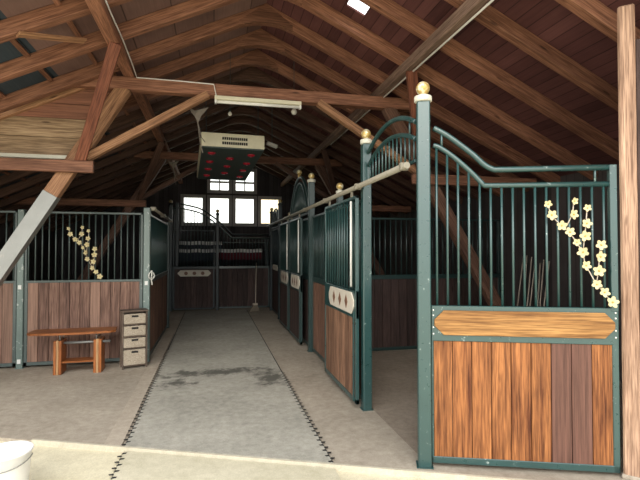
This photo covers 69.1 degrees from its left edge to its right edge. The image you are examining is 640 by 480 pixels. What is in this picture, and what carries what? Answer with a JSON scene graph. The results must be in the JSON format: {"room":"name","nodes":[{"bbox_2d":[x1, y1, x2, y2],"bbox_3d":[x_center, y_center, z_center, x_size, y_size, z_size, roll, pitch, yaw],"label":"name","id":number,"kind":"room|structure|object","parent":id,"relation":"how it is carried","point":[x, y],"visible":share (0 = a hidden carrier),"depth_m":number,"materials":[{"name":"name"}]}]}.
{"room":"farm building","nodes":[
{"label":"farm building","id":0,"kind":"room"},
{"bbox_2d":[0,222,57,280],"bbox_3d":[-6.830,0.704,8.978,0.120,2.338,10.412,0,-1,-13],"label":"wall","id":1,"kind":"structure","parent":0,"point":[2,227],"depth_m":12.60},
{"bbox_2d":[0,10,129,207],"bbox_3d":[-5.436,-1.077,8.689,3.209,1.538,11.675,0,-1,-13],"label":"ceiling","id":2,"kind":"structure","parent":0,"point":[8,51],"depth_m":5.10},
{"bbox_2d":[10,39,140,175],"bbox_3d":[-3.955,-1.762,9.068,0.056,0.046,11.590,0,-1,-13],"label":"batten","id":3,"kind":"object","parent":2,"relation":"attached to","point":[14,42],"visible":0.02,"depth_m":4.65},
{"bbox_2d":[0,0,266,149],"bbox_3d":[-2.591,-2.405,8.845,2.410,1.158,12.702,0,-1,-13],"label":"ceiling","id":4,"kind":"structure","parent":0,"point":[85,25],"depth_m":5.47,"materials":[{"name":"wood"}]},
{"bbox_2d":[52,0,163,171],"bbox_3d":[-3.465,-1.990,9.080,0.056,0.046,11.796,0,-1,-13],"label":"batten","id":5,"kind":"object","parent":4,"relation":"attached to","point":[71,25],"visible":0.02,"depth_m":4.71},
{"bbox_2d":[57,166,348,299],"bbox_3d":[-3.344,-0.429,15.210,9.700,4.870,0.120,0,-1,-13],"label":"wall","id":6,"kind":"structure","parent":0,"point":[268,184],"depth_m":14.81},
{"bbox_2d":[180,194,205,225],"bbox_3d":[-4.093,-0.963,15.013,0.785,1.010,0.090,0,-1,-13],"label":"window","id":7,"kind":"structure","parent":6,"relation":"in","point":[183,196],"depth_m":14.96,"materials":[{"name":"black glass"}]},
{"bbox_2d":[207,195,231,225],"bbox_3d":[-3.284,-0.959,15.199,0.795,1.010,0.090,0,-1,-13],"label":"window","id":8,"kind":"structure","parent":6,"relation":"in","point":[229,197],"depth_m":15.19,"materials":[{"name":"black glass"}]},
{"bbox_2d":[207,179,231,193],"bbox_3d":[-3.284,-1.949,15.220,0.795,0.850,0.090,0,-1,-13],"label":"window","id":9,"kind":"structure","parent":6,"relation":"in","point":[229,191],"depth_m":15.18,"materials":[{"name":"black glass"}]},
{"bbox_2d":[232,195,256,225],"bbox_3d":[-2.490,-0.955,15.382,0.795,1.010,0.090,0,-1,-13],"label":"window","id":10,"kind":"structure","parent":6,"relation":"in","point":[234,223],"depth_m":15.34,"materials":[{"name":"black wood"}]},
{"bbox_2d":[233,169,256,193],"bbox_3d":[-2.490,-1.945,15.403,0.795,0.850,0.090,0,-1,-13],"label":"window","id":11,"kind":"structure","parent":6,"relation":"in","point":[253,170],"depth_m":15.38,"materials":[{"name":"black wood"}]},
{"bbox_2d":[258,196,281,226],"bbox_3d":[-1.681,-0.951,15.568,0.795,1.010,0.090,0,-1,-13],"label":"window","id":12,"kind":"structure","parent":6,"relation":"in","point":[260,198],"depth_m":15.46,"materials":[{"name":"black wood"}]},
{"bbox_2d":[0,441,437,479],"bbox_3d":[-0.561,1.732,2.400,80.000,0.001,85.000,0,-1,-13],"label":"ground","id":13,"kind":"structure","parent":0,"point":[47,462],"depth_m":3.61,"materials":[{"name":"concrete"}]},
{"bbox_2d":[0,440,33,479],"bbox_3d":[-2.142,1.591,3.164,0.339,0.315,0.332,0,-1,-13],"label":"bucket","id":14,"kind":"object","parent":13,"relation":"on","point":[15,456],"visible":1,"depth_m":3.15,"materials":[{"name":"white plastic"}]},
{"bbox_2d":[108,451,340,479],"bbox_3d":[-0.632,1.735,3.076,1.656,0.020,1.950,0,-1,-13],"label":"floor","id":15,"kind":"structure","parent":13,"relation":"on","point":[132,465],"depth_m":3.52,"materials":[{"name":"concrete"}]},
{"bbox_2d":[31,439,531,479],"bbox_3d":[-0.151,1.737,3.607,4.780,0.042,0.036,0,-1,10],"label":"trim","id":16,"kind":"structure","parent":13,"relation":"on","point":[40,442],"depth_m":3.61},
{"bbox_2d":[0,300,627,479],"bbox_3d":[-1.787,1.843,8.395,9.700,0.033,13.764,0,-1,-13],"label":"floor","id":17,"kind":"structure","parent":0,"point":[79,404],"depth_m":4.94,"materials":[{"name":"concrete"}]},
{"bbox_2d":[0,210,17,366],"bbox_3d":[-5.036,0.671,6.329,1.630,2.170,0.042,0,-1,-13],"label":"panel","id":18,"kind":"object","parent":17,"relation":"on","point":[8,289],"visible":0.9,"depth_m":6.47,"materials":[{"name":"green wood"}]},
{"bbox_2d":[15,209,26,368],"bbox_3d":[-4.193,0.680,6.523,0.109,2.220,0.109,0,-1,-13],"label":"post","id":19,"kind":"object","parent":17,"relation":"on","point":[21,212],"visible":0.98,"depth_m":6.48,"materials":[{"name":"green metal"}]},
{"bbox_2d":[27,326,116,374],"bbox_3d":[-3.329,1.503,6.278,1.079,0.565,0.390,0,-1,-15],"label":"bench","id":20,"kind":"object","parent":17,"relation":"on","point":[60,359],"visible":1,"depth_m":6.25,"materials":[{"name":"orange wood"}]},
{"bbox_2d":[62,357,92,362],"bbox_3d":[-3.265,1.630,6.319,0.385,0.022,0.220,0,-1,-15],"label":"stretcher","id":21,"kind":"object","parent":20,"relation":"attached to","point":[82,359],"depth_m":6.25,"materials":[{"name":"orange wood"}]},
{"bbox_2d":[23,211,143,365],"bbox_3d":[-3.386,0.679,6.709,1.565,2.170,0.042,0,-1,-13],"label":"panel","id":22,"kind":"object","parent":17,"relation":"on","point":[48,304],"visible":0.81,"depth_m":6.67,"materials":[{"name":"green wood"}]},
{"bbox_2d":[67,226,102,278],"bbox_3d":[-3.377,0.179,6.675,0.487,0.771,0.045,0,-1,-13],"label":"branch","id":23,"kind":"object","parent":22,"relation":"attached to","point":[70,234],"visible":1,"depth_m":6.69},
{"bbox_2d":[119,308,148,369],"bbox_3d":[-2.635,1.389,6.576,0.359,0.806,0.224,1,-1,-31],"label":"drawer unit","id":24,"kind":"object","parent":17,"relation":"on","point":[133,322],"visible":1,"depth_m":6.49,"materials":[{"name":"wicker"}]},
{"bbox_2d":[104,312,183,445],"bbox_3d":[-2.712,1.820,8.112,0.150,0.008,8.700,0,-1,-13],"label":"strip","id":25,"kind":"object","parent":17,"relation":"on","point":[119,432],"visible":1,"depth_m":5.28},
{"bbox_2d":[143,208,150,361],"bbox_3d":[-2.584,0.659,6.935,0.119,2.280,0.119,0,-1,-13],"label":"post","id":26,"kind":"object","parent":17,"relation":"on","point":[147,211],"visible":0.66,"depth_m":6.90,"materials":[{"name":"green metal"}]},
{"bbox_2d":[148,270,154,284],"bbox_3d":[-2.495,0.559,6.886,0.038,0.222,0.114,-1,-2,41],"label":"lead rope","id":27,"kind":"object","parent":26,"relation":"hanging from","point":[151,271],"visible":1,"depth_m":6.88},
{"bbox_2d":[150,207,172,221],"bbox_3d":[-2.849,-0.439,8.458,0.080,0.060,3.100,0,-1,-13],"label":"door track","id":28,"kind":"object","parent":26,"relation":"attached to","point":[152,208],"visible":0.97,"depth_m":7.90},
{"bbox_2d":[150,215,167,354],"bbox_3d":[-2.917,0.716,8.427,0.042,2.170,2.920,0,-1,-13],"label":"panel","id":29,"kind":"object","parent":17,"relation":"on","point":[158,290],"visible":0.82,"depth_m":8.26,"materials":[{"name":"green wood"}]},
{"bbox_2d":[165,222,169,327],"bbox_3d":[-3.258,0.738,9.909,0.114,2.250,0.114,0,-1,-13],"label":"post","id":30,"kind":"object","parent":17,"relation":"on","point":[168,223],"visible":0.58,"depth_m":9.88,"materials":[{"name":"green metal"}]},
{"bbox_2d":[169,200,172,310],"bbox_3d":[-4.052,0.413,12.607,0.123,3.015,0.123,0,-1,-13],"label":"post","id":31,"kind":"object","parent":17,"relation":"on","point":[170,201],"visible":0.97,"depth_m":12.57,"materials":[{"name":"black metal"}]},
{"bbox_2d":[173,230,214,309],"bbox_3d":[-3.437,0.808,12.690,1.100,2.170,0.054,0,-1,-13],"label":"sliding door","id":32,"kind":"structure","parent":31,"relation":"attached to","point":[195,284],"depth_m":12.68,"materials":[{"name":"black wood"}]},
{"bbox_2d":[14,141,410,279],"bbox_3d":[-2.158,-0.036,9.831,9.100,3.874,1.117,0,-1,-13],"label":"roof truss","id":33,"kind":"object","parent":17,"relation":"on","point":[158,158],"visible":0.62,"depth_m":9.99,"materials":[{"name":"wood"}]},
{"bbox_2d":[85,0,182,183],"bbox_3d":[-3.127,-1.990,9.111,0.125,0.130,11.907,0,-1,-13],"label":"beam","id":34,"kind":"structure","parent":33,"relation":"on","point":[99,10],"depth_m":5.15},
{"bbox_2d":[169,161,178,183],"bbox_3d":[-2.902,-1.339,9.229,0.210,0.494,0.042,0,-1,-13],"label":"cobweb","id":35,"kind":"object","parent":33,"relation":"hanging from","point":[173,164],"visible":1,"depth_m":9.22},
{"bbox_2d":[216,209,219,309],"bbox_3d":[-2.825,0.537,12.804,0.109,2.775,0.109,0,-1,-13],"label":"post","id":36,"kind":"object","parent":17,"relation":"on","point":[217,210],"visible":1,"depth_m":12.77,"materials":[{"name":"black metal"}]},
{"bbox_2d":[172,203,269,309],"bbox_3d":[-2.739,0.444,13.011,2.660,2.930,0.044,0,-1,-13],"label":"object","id":37,"kind":"structure","parent":17,"relation":"on","point":[244,277],"depth_m":13.06,"materials":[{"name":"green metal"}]},
{"bbox_2d":[174,242,268,265],"bbox_3d":[-2.840,0.999,13.438,2.700,1.880,0.300,0,-1,-13],"label":"rack","id":38,"kind":"object","parent":17,"relation":"on","point":[265,243],"visible":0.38,"depth_m":13.66,"materials":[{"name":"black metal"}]},
{"bbox_2d":[179,249,215,260],"bbox_3d":[-3.481,0.419,13.180,1.030,0.338,0.126,0,-1,-13],"label":"blanket","id":39,"kind":"object","parent":38,"relation":"attached to","point":[180,250],"visible":0.59,"depth_m":13.13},
{"bbox_2d":[179,241,221,248],"bbox_3d":[-3.476,0.294,13.430,1.250,0.518,0.126,0,-1,-13],"label":"blanket","id":40,"kind":"object","parent":38,"relation":"attached to","point":[180,242],"visible":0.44,"depth_m":13.38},
{"bbox_2d":[219,249,260,259],"bbox_3d":[-2.302,0.415,13.452,1.250,0.318,0.126,0,-1,-13],"label":"blanket","id":41,"kind":"object","parent":38,"relation":"attached to","point":[244,253],"visible":0.73,"depth_m":13.41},
{"bbox_2d":[121,310,334,462],"bbox_3d":[-1.742,1.815,7.980,1.692,0.013,9.393,0,-1,-13],"label":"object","id":42,"kind":"structure","parent":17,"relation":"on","point":[218,387],"depth_m":5.06,"materials":[{"name":"concrete"}]},
{"bbox_2d":[249,262,259,311],"bbox_3d":[-1.830,1.272,12.717,0.363,1.304,0.348,1,-1,-33],"label":"broom","id":43,"kind":"object","parent":17,"relation":"on","point":[254,307],"visible":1,"depth_m":12.58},
{"bbox_2d":[0,42,536,305],"bbox_3d":[-1.158,-0.127,5.485,9.100,3.878,1.117,0,-1,-13],"label":"roof truss","id":44,"kind":"object","parent":17,"relation":"on","point":[102,112],"visible":0.66,"depth_m":5.73,"materials":[{"name":"wood"}]},
{"bbox_2d":[0,73,116,159],"bbox_3d":[-4.188,-1.287,5.363,3.598,1.788,0.135,0,-1,-13],"label":"gable boarding","id":45,"kind":"object","parent":44,"relation":"attached to","point":[49,127],"visible":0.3,"depth_m":5.60,"materials":[{"name":"wood"}]},
{"bbox_2d":[105,0,216,94],"bbox_3d":[-1.531,-1.972,4.777,1.031,0.309,2.113,0,-1,-13],"label":"power cable","id":46,"kind":"object","parent":44,"relation":"attached to","point":[105,0],"visible":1,"depth_m":5.49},
{"bbox_2d":[190,107,208,152],"bbox_3d":[-1.584,-1.439,6.059,0.262,0.616,0.050,0,-1,-13],"label":"cobweb","id":47,"kind":"object","parent":44,"relation":"hanging from","point":[197,114],"visible":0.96,"depth_m":6.05},
{"bbox_2d":[215,95,301,109],"bbox_3d":[-0.797,-1.783,6.044,1.120,0.095,0.090,0,-1,-13],"label":"strip light","id":48,"kind":"object","parent":44,"relation":"attached to","point":[218,98],"visible":1,"depth_m":6.01,"materials":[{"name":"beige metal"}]},
{"bbox_2d":[281,0,489,186],"bbox_3d":[0.202,-1.988,9.184,0.084,0.130,13.258,0,-1,-13],"label":"beam","id":49,"kind":"structure","parent":44,"relation":"on","point":[468,8],"depth_m":5.20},
{"bbox_2d":[330,0,493,144],"bbox_3d":[1.012,-1.986,5.869,0.019,0.024,7.100,0,-1,-13],"label":"conduit","id":50,"kind":"object","parent":49,"relation":"attached to","point":[490,1],"visible":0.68,"depth_m":4.86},
{"bbox_2d":[269,239,269,307],"bbox_3d":[-1.393,0.885,13.260,0.114,2.100,0.114,0,-1,-13],"label":"post","id":51,"kind":"object","parent":17,"relation":"on","point":[269,239],"visible":0.36,"depth_m":13.27,"materials":[{"name":"teal metal"}]},
{"bbox_2d":[269,208,273,310],"bbox_3d":[-1.329,0.517,12.769,0.123,2.815,0.123,0,-1,-13],"label":"post","id":52,"kind":"object","parent":17,"relation":"on","point":[271,209],"visible":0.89,"depth_m":12.72,"materials":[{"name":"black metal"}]},
{"bbox_2d":[272,228,277,314],"bbox_3d":[-1.133,0.792,11.962,0.058,2.170,1.530,0,-1,-13],"label":"panel","id":53,"kind":"object","parent":17,"relation":"on","point":[274,231],"visible":0.72,"depth_m":12.13,"materials":[{"name":"brown wood"}]},
{"bbox_2d":[271,208,277,228],"bbox_3d":[-1.144,-0.565,11.988,0.046,0.504,1.537,0,-1,-13],"label":"arched transom","id":54,"kind":"object","parent":53,"relation":"on","point":[275,212],"visible":0.77,"depth_m":12.03,"materials":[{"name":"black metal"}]},
{"bbox_2d":[277,199,282,318],"bbox_3d":[-0.959,0.452,11.162,0.123,2.875,0.123,0,-1,-13],"label":"post","id":55,"kind":"object","parent":17,"relation":"on","point":[280,204],"visible":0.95,"depth_m":11.13,"materials":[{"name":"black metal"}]},
{"bbox_2d":[295,218,307,344],"bbox_3d":[-0.365,0.721,8.661,0.042,2.170,2.050,0,-1,-13],"label":"panel","id":56,"kind":"object","parent":17,"relation":"on","point":[305,221],"visible":0.16,"depth_m":8.20,"materials":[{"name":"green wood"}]},
{"bbox_2d":[307,173,315,351],"bbox_3d":[-0.141,0.356,7.606,0.136,2.915,0.136,0,-1,-13],"label":"post","id":57,"kind":"object","parent":17,"relation":"on","point":[311,182],"visible":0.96,"depth_m":7.56,"materials":[{"name":"green metal"}]},
{"bbox_2d":[312,200,360,398],"bbox_3d":[0.195,0.669,6.230,0.042,2.170,2.700,0,-1,-13],"label":"panel","id":58,"kind":"object","parent":17,"relation":"on","point":[318,283],"visible":0.42,"depth_m":7.02,"materials":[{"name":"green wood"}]},
{"bbox_2d":[336,183,343,282],"bbox_3d":[0.268,0.506,6.229,0.109,2.555,0.109,0,-1,-13],"label":"post","id":59,"kind":"object","parent":17,"relation":"on","point":[339,186],"visible":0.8,"depth_m":6.22,"materials":[{"name":"green metal"}]},
{"bbox_2d":[360,129,372,410],"bbox_3d":[0.484,0.295,4.857,0.126,2.919,0.126,0,-1,-13],"label":"post","id":60,"kind":"object","parent":17,"relation":"on","point":[366,192],"visible":0.98,"depth_m":4.82,"materials":[{"name":"green metal"}]},
{"bbox_2d":[266,162,409,226],"bbox_3d":[-0.398,-0.482,8.294,0.065,0.062,9.600,0,-1,-13],"label":"door track","id":61,"kind":"object","parent":60,"relation":"attached to","point":[403,166],"visible":0.98,"depth_m":4.83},
{"bbox_2d":[279,219,288,330],"bbox_3d":[-0.756,0.695,9.767,0.061,2.229,1.300,0,-1,-13],"label":"sliding door","id":62,"kind":"structure","parent":61,"relation":"hanging from","point":[284,227],"depth_m":9.81,"materials":[{"name":"green wood"}]},
{"bbox_2d":[289,214,302,343],"bbox_3d":[-0.460,0.668,8.481,0.061,2.229,1.200,0,-1,-13],"label":"sliding door","id":63,"kind":"structure","parent":61,"relation":"hanging from","point":[295,243],"depth_m":8.38,"materials":[{"name":"green wood"}]},
{"bbox_2d":[325,192,358,403],"bbox_3d":[0.224,0.604,5.509,0.061,2.229,1.380,0,-1,-13],"label":"sliding door","id":64,"kind":"structure","parent":61,"relation":"hanging from","point":[341,303],"depth_m":5.38,"materials":[{"name":"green wood"}]},
{"bbox_2d":[367,116,415,178],"bbox_3d":[0.635,-0.849,4.259,0.040,0.491,1.184,0,-1,-13],"label":"arched transom","id":65,"kind":"object","parent":60,"relation":"attached to","point":[409,119],"visible":0.84,"depth_m":4.17,"materials":[{"name":"green metal"}]},
{"bbox_2d":[321,217,499,350],"bbox_3d":[1.577,0.722,7.758,3.200,2.170,0.042,0,-1,-13],"label":"divider","id":66,"kind":"object","parent":17,"relation":"on","point":[394,297],"visible":0.43,"depth_m":7.70,"materials":[{"name":"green wood"}]},
{"bbox_2d":[414,81,433,468],"bbox_3d":[0.803,0.246,3.597,0.136,2.963,0.136,0,-1,7],"label":"post","id":67,"kind":"object","parent":17,"relation":"on","point":[422,101],"visible":1,"depth_m":3.55,"materials":[{"name":"green metal"}]},
{"bbox_2d":[517,259,522,305],"bbox_3d":[3.191,1.031,7.507,0.409,1.565,0.022,1,-2,-37],"label":"wooden stick","id":68,"kind":"object","parent":17,"relation":"on","point":[522,259],"visible":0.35,"depth_m":7.56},
{"bbox_2d":[431,126,620,472],"bbox_3d":[1.519,0.402,3.497,1.338,2.586,0.062,0,-1,7],"label":"panel","id":69,"kind":"object","parent":17,"relation":"on","point":[547,378],"visible":0.99,"depth_m":3.48,"materials":[{"name":"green wood"}]},
{"bbox_2d":[544,197,619,307],"bbox_3d":[1.912,0.088,3.397,0.507,0.803,0.047,0,-1,7],"label":"branch","id":70,"kind":"object","parent":69,"relation":"attached to","point":[599,270],"visible":1,"depth_m":3.40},
{"bbox_2d":[544,201,552,207],"bbox_3d":[1.688,-0.264,3.440,0.057,0.056,0.012,-9,8,22],"label":"flower","id":71,"kind":"object","parent":70,"relation":"on","point":[547,203],"depth_m":3.44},
{"bbox_2d":[547,210,557,219],"bbox_3d":[1.709,-0.183,3.433,0.074,0.076,0.015,-15,-4,3],"label":"flower","id":72,"kind":"object","parent":70,"relation":"on","point":[552,215],"depth_m":3.43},
{"bbox_2d":[557,220,567,229],"bbox_3d":[1.782,-0.104,3.422,0.074,0.072,0.015,-36,-1,12],"label":"flower","id":73,"kind":"object","parent":70,"relation":"on","point":[561,225],"depth_m":3.42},
{"bbox_2d":[565,227,575,236],"bbox_3d":[1.836,-0.056,3.414,0.072,0.070,0.014,6,-7,10],"label":"flower","id":74,"kind":"object","parent":70,"relation":"on","point":[570,232],"depth_m":3.41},
{"bbox_2d":[570,210,578,219],"bbox_3d":[1.861,-0.187,3.413,0.071,0.073,0.015,-18,2,-13],"label":"flower","id":75,"kind":"object","parent":70,"relation":"on","point":[573,214],"depth_m":3.41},
{"bbox_2d":[572,197,577,204],"bbox_3d":[1.872,-0.288,3.417,0.055,0.053,0.011,-19,9,-9],"label":"flower","id":76,"kind":"object","parent":70,"relation":"on","point":[574,200],"depth_m":3.42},
{"bbox_2d":[573,239,580,245],"bbox_3d":[1.882,0.017,3.410,0.053,0.055,0.011,-19,-7,27],"label":"flower","id":77,"kind":"object","parent":70,"relation":"on","point":[576,242],"depth_m":3.41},
{"bbox_2d":[577,247,588,257],"bbox_3d":[1.926,0.091,3.399,0.077,0.079,0.016,24,9,38],"label":"flower","id":78,"kind":"object","parent":70,"relation":"on","point":[582,251],"depth_m":3.40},
{"bbox_2d":[579,231,590,240],"bbox_3d":[1.942,-0.027,3.399,0.077,0.079,0.016,38,12,10],"label":"flower","id":79,"kind":"object","parent":70,"relation":"on","point":[585,235],"depth_m":3.40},
{"bbox_2d":[582,261,591,270],"bbox_3d":[1.944,0.184,3.396,0.071,0.070,0.014,-37,-2,-5],"label":"flower","id":80,"kind":"object","parent":70,"relation":"on","point":[586,265],"depth_m":3.39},
{"bbox_2d":[582,219,592,227],"bbox_3d":[1.951,-0.123,3.402,0.070,0.072,0.015,40,-2,13],"label":"flower","id":81,"kind":"object","parent":70,"relation":"on","point":[586,223],"depth_m":3.40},
{"bbox_2d":[583,204,591,211],"bbox_3d":[1.957,-0.235,3.406,0.053,0.055,0.011,-12,-6,18],"label":"flower","id":82,"kind":"object","parent":70,"relation":"on","point":[587,207],"depth_m":3.40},
{"bbox_2d":[592,280,602,288],"bbox_3d":[2.015,0.325,3.384,0.070,0.068,0.014,2,-2,19],"label":"flower","id":83,"kind":"object","parent":70,"relation":"on","point":[597,284],"depth_m":3.38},
{"bbox_2d":[593,265,605,275],"bbox_3d":[2.029,0.223,3.384,0.080,0.082,0.016,27,9,21],"label":"flower","id":84,"kind":"object","parent":70,"relation":"on","point":[598,270],"depth_m":3.38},
{"bbox_2d":[596,251,605,261],"bbox_3d":[2.043,0.119,3.384,0.082,0.079,0.016,-3,-1,-9],"label":"flower","id":85,"kind":"object","parent":70,"relation":"on","point":[600,257],"depth_m":3.38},
{"bbox_2d":[596,240,606,249],"bbox_3d":[2.050,0.035,3.385,0.076,0.074,0.015,40,1,17],"label":"flower","id":86,"kind":"object","parent":70,"relation":"on","point":[600,245],"depth_m":3.38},
{"bbox_2d":[600,288,610,297],"bbox_3d":[2.066,0.378,3.376,0.073,0.071,0.015,-33,-14,-2],"label":"flower","id":87,"kind":"object","parent":70,"relation":"on","point":[604,292],"depth_m":3.37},
{"bbox_2d":[607,296,619,307],"bbox_3d":[2.121,0.453,3.365,0.084,0.082,0.017,-23,-14,-2],"label":"flower","id":88,"kind":"object","parent":70,"relation":"on","point":[612,301],"depth_m":3.36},
{"bbox_2d":[526,257,531,305],"bbox_3d":[3.260,1.039,7.317,0.363,1.542,0.022,1,-2,-41],"label":"wooden stick","id":89,"kind":"object","parent":17,"relation":"on","point":[531,257],"visible":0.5,"depth_m":7.37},
{"bbox_2d":[529,271,533,305],"bbox_3d":[3.256,1.079,7.223,0.417,1.457,0.022,1,-2,-40],"label":"wooden stick","id":90,"kind":"object","parent":17,"relation":"on","point":[533,271],"visible":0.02,"depth_m":7.28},
{"bbox_2d":[537,263,540,305],"bbox_3d":[3.329,1.080,7.127,0.022,1.450,0.320,-1,-2,45],"label":"wooden stick","id":91,"kind":"object","parent":17,"relation":"on","point":[540,263],"visible":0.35,"depth_m":7.19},
{"bbox_2d":[539,260,544,305],"bbox_3d":[3.325,1.052,7.034,0.373,1.502,0.022,1,-2,-43],"label":"wooden stick","id":92,"kind":"object","parent":17,"relation":"on","point":[543,260],"visible":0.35,"depth_m":7.10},
{"bbox_2d":[617,3,639,479],"bbox_3d":[2.287,-0.002,3.406,0.170,3.450,0.130,-1,-1,32],"label":"post","id":93,"kind":"object","parent":17,"relation":"on","point":[628,48],"visible":1,"depth_m":3.38,"materials":[{"name":"wood"}]},
{"bbox_3d":[-0.627,0.636,9.716,0.123,2.445,0.123,0,-1,-13],"label":"post","id":94,"kind":"object","parent":17,"relation":"on","visible":0},
{"bbox_2d":[290,170,307,219],"bbox_3d":[-0.384,-0.869,8.690,0.098,0.890,2.039,0,-1,-13],"label":"arched transom","id":95,"kind":"object","parent":94,"relation":"attached to","point":[295,207],"visible":0.88,"depth_m":8.64,"materials":[{"name":"green metal"}]},
{"bbox_2d":[252,0,639,212],"bbox_3d":[1.048,-1.886,8.662,4.608,2.203,14.671,0,-1,-13],"label":"ceiling","id":96,"kind":"structure","parent":0,"point":[550,21],"depth_m":5.49,"materials":[{"name":"wood"}]},
{"bbox_2d":[51,164,331,231],"bbox_3d":[-3.196,-1.502,14.590,9.775,2.690,0.108,0,-1,-13],"label":"rafter","id":97,"kind":"object","parent":96,"relation":"attached to","point":[260,166],"visible":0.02,"depth_m":14.11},
{"bbox_2d":[0,124,407,225],"bbox_3d":[-2.422,-1.575,11.228,9.775,2.690,0.108,0,-1,-13],"label":"rafter","id":98,"kind":"object","parent":96,"relation":"attached to","point":[236,127],"visible":0.58,"depth_m":11.14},
{"bbox_2d":[10,131,397,227],"bbox_3d":[-2.576,-1.560,11.901,9.775,2.690,0.108,0,-1,-13],"label":"rafter","id":99,"kind":"object","parent":96,"relation":"attached to","point":[278,151],"visible":0.27,"depth_m":11.62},
{"bbox_2d":[0,103,415,198],"bbox_3d":[-1.958,-1.618,9.212,9.775,2.690,0.108,0,-1,-13],"label":"rafter","id":100,"kind":"object","parent":96,"relation":"attached to","point":[44,176],"visible":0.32,"depth_m":9.14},
{"bbox_2d":[266,141,277,148],"bbox_3d":[-0.967,-2.257,9.371,0.233,0.811,0.080,1,-1,-23],"label":"floodlight","id":101,"kind":"object","parent":100,"relation":"attached to","point":[268,143],"visible":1,"depth_m":9.33,"materials":[{"name":"grey metal"}]},
{"bbox_2d":[0,116,415,217],"bbox_3d":[-2.267,-1.589,10.556,9.775,2.690,0.108,0,-1,-13],"label":"rafter","id":102,"kind":"object","parent":96,"relation":"attached to","point":[247,120],"visible":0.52,"depth_m":10.58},
{"bbox_2d":[43,162,372,230],"bbox_3d":[-3.041,-1.517,13.917,9.775,2.690,0.108,0,-1,-13],"label":"rafter","id":103,"kind":"object","parent":96,"relation":"attached to","point":[272,167],"visible":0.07,"depth_m":13.36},
{"bbox_2d":[43,153,379,225],"bbox_3d":[-2.886,-1.531,13.245,9.775,2.690,0.108,0,-1,-13],"label":"rafter","id":104,"kind":"object","parent":96,"relation":"attached to","point":[188,163],"visible":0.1,"depth_m":12.73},
{"bbox_2d":[0,106,431,208],"bbox_3d":[-2.112,-1.604,9.884,9.775,2.690,0.108,0,-1,-13],"label":"rafter","id":105,"kind":"object","parent":96,"relation":"attached to","point":[239,110],"visible":0.71,"depth_m":9.85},
{"bbox_2d":[47,149,388,218],"bbox_3d":[-2.731,-1.546,12.573,9.775,2.690,0.108,0,-1,-13],"label":"rafter","id":106,"kind":"object","parent":96,"relation":"attached to","point":[305,172],"visible":0.23,"depth_m":12.08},
{"bbox_2d":[0,82,462,203],"bbox_3d":[-1.803,-1.632,8.539,9.775,2.690,0.108,0,-1,-13],"label":"rafter","id":107,"kind":"object","parent":96,"relation":"attached to","point":[5,179],"visible":0.31,"depth_m":8.84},
{"bbox_2d":[0,67,481,200],"bbox_3d":[-1.648,-1.647,7.867,9.775,2.690,0.108,0,-1,-13],"label":"rafter","id":108,"kind":"object","parent":96,"relation":"attached to","point":[250,74],"visible":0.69,"depth_m":7.92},
{"bbox_2d":[197,106,264,180],"bbox_3d":[-1.648,-1.792,8.232,0.960,1.141,2.310,0,-1,-16],"label":"heat lamp","id":109,"kind":"object","parent":108,"relation":"hanging from","point":[225,156],"visible":0.97,"depth_m":7.48,"materials":[{"name":"beige metal"}]},
{"bbox_2d":[222,137,247,140],"bbox_3d":[-1.304,-1.549,7.133,0.384,0.042,0.006,0,-5,-16],"label":"vent","id":110,"kind":"object","parent":109,"relation":"attached to","point":[223,138],"depth_m":7.13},
{"bbox_2d":[222,141,247,145],"bbox_3d":[-1.303,-1.477,7.127,0.384,0.042,0.006,0,-5,-16],"label":"vent","id":111,"kind":"object","parent":109,"relation":"attached to","point":[224,143],"depth_m":7.13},
{"bbox_2d":[0,3,559,181],"bbox_3d":[-1.184,-1.690,5.850,9.775,2.690,0.108,0,-1,-13],"label":"rafter","id":112,"kind":"object","parent":96,"relation":"attached to","point":[265,14],"visible":0.84,"depth_m":5.94,"materials":[{"name":"wood"}]},
{"bbox_2d":[0,0,597,179],"bbox_3d":[-1.029,-1.705,5.178,9.775,2.690,0.108,0,-1,-13],"label":"rafter","id":113,"kind":"object","parent":96,"relation":"attached to","point":[20,66],"visible":0.85,"depth_m":5.42,"materials":[{"name":"wood"}]},
{"bbox_2d":[0,0,618,160],"bbox_3d":[-0.242,-1.954,4.656,8.478,2.214,0.108,0,-1,-13],"label":"rafter","id":114,"kind":"object","parent":96,"relation":"attached to","point":[48,16],"visible":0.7,"depth_m":5.00,"materials":[{"name":"wood"}]},
{"bbox_2d":[16,31,86,43],"bbox_3d":[-2.489,-1.890,4.346,0.076,0.235,0.652,-1,-1,27],"label":"board","id":115,"kind":"object","parent":114,"relation":"attached to","point":[21,34],"visible":1,"depth_m":4.30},
{"bbox_2d":[120,49,503,196],"bbox_3d":[-1.493,-1.661,7.195,9.775,2.690,0.108,0,-1,-13],"label":"rafter","id":116,"kind":"object","parent":96,"relation":"attached to","point":[254,58],"visible":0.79,"depth_m":7.34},
{"bbox_2d":[137,28,528,191],"bbox_3d":[-1.339,-1.676,6.522,9.775,2.690,0.108,0,-1,-13],"label":"rafter","id":117,"kind":"object","parent":96,"relation":"attached to","point":[259,38],"visible":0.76,"depth_m":6.66,"materials":[{"name":"wood"}]},
{"bbox_2d":[445,0,617,111],"bbox_3d":[0.698,-1.964,4.165,6.866,2.214,0.108,0,-1,-13],"label":"rafter","id":118,"kind":"object","parent":96,"relation":"attached to","point":[491,18],"visible":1,"depth_m":4.46,"materials":[{"name":"wood"}]},
{"bbox_2d":[555,0,639,42],"bbox_3d":[1.638,-1.975,3.673,5.254,2.214,0.108,0,-1,-13],"label":"rafter","id":119,"kind":"object","parent":96,"relation":"attached to","point":[601,17],"visible":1,"depth_m":3.78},
{"bbox_2d":[372,164,621,381],"bbox_3d":[3.088,0.469,9.136,0.120,2.814,14.564,0,-1,-13],"label":"wall","id":120,"kind":"structure","parent":0,"point":[602,174],"depth_m":7.56,"materials":[{"name":"wood"}]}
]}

